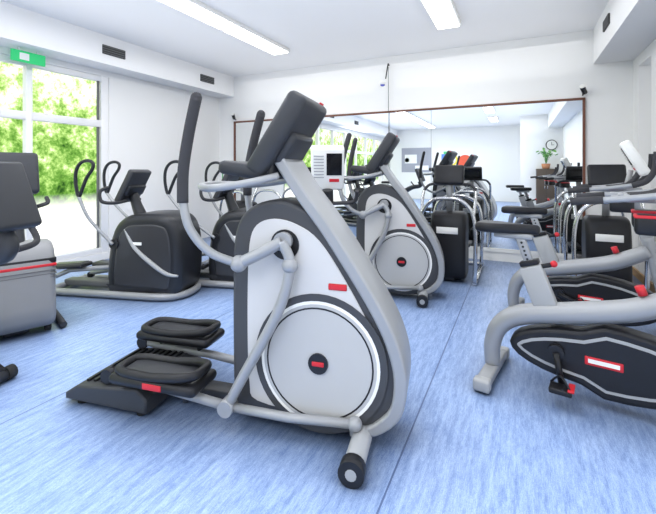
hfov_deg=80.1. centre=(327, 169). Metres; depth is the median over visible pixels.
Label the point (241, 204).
elliptical trainer
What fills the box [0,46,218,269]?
wall
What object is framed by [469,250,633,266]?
baseboard
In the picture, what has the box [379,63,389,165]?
security camera
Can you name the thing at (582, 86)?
spot lamp
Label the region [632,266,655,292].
baseboard
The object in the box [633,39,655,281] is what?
wall
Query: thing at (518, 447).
floor
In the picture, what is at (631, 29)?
beam
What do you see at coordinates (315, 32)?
ceiling
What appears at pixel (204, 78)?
air vent
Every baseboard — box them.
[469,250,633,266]
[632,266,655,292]
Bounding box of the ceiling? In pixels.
[0,0,608,76]
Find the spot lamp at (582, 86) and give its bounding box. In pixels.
[579,84,587,95]
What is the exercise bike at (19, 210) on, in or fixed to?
on the floor
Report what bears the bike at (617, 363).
on the floor
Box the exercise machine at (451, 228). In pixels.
[420,165,483,284]
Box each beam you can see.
[0,1,233,97]
[593,0,655,63]
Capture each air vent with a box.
[102,44,125,59]
[200,74,213,84]
[603,13,609,31]
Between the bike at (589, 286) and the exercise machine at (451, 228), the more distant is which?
the exercise machine at (451, 228)
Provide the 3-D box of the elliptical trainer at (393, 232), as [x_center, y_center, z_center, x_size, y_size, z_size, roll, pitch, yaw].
[0.294,0.457,4.244,1.865,1.685,0.770,0,0,16]
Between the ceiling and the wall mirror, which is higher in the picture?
the ceiling
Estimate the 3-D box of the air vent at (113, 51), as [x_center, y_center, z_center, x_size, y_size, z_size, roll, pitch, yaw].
[-2.959,-1.626,5.386,0.024,0.124,0.341,0,0,26]
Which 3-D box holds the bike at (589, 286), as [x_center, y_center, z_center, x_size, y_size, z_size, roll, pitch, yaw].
[2.093,0.536,3.239,1.203,1.528,0.570,0,0,36]
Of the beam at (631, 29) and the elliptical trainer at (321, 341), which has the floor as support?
the elliptical trainer at (321, 341)
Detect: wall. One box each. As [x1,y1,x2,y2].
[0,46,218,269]
[219,30,632,247]
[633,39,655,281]
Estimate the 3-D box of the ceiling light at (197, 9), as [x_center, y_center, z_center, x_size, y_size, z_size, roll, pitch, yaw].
[-1.496,-1.799,4.346,0.300,0.061,1.200,0,0,26]
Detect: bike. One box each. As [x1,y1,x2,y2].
[0,162,41,382]
[311,145,358,204]
[473,188,655,409]
[501,140,655,326]
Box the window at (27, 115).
[0,53,107,261]
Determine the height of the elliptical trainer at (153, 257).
1.413 m
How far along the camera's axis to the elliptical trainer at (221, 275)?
4.33 m
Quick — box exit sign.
[10,47,44,66]
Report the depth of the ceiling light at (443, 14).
4.41 m
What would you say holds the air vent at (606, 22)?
attached to the beam at (631, 29)
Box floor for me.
[0,237,655,513]
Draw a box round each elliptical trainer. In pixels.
[55,159,201,300]
[66,90,410,488]
[163,160,246,287]
[339,132,444,307]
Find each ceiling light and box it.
[158,0,238,29]
[221,22,289,54]
[420,0,460,29]
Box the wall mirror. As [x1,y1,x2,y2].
[234,97,584,258]
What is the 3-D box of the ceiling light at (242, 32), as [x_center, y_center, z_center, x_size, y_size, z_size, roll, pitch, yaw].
[-0.970,-1.799,5.424,0.300,0.061,1.200,0,0,26]
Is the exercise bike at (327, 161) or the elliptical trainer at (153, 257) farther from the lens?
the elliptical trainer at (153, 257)
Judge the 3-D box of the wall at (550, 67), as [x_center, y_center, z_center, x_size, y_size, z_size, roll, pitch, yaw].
[0.860,-0.265,6.440,7.000,3.130,0.150,0,0,26]
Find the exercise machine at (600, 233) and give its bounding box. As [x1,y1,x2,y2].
[563,164,649,289]
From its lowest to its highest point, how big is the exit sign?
0.165 m
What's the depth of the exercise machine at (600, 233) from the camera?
4.07 m
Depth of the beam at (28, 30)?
5.20 m

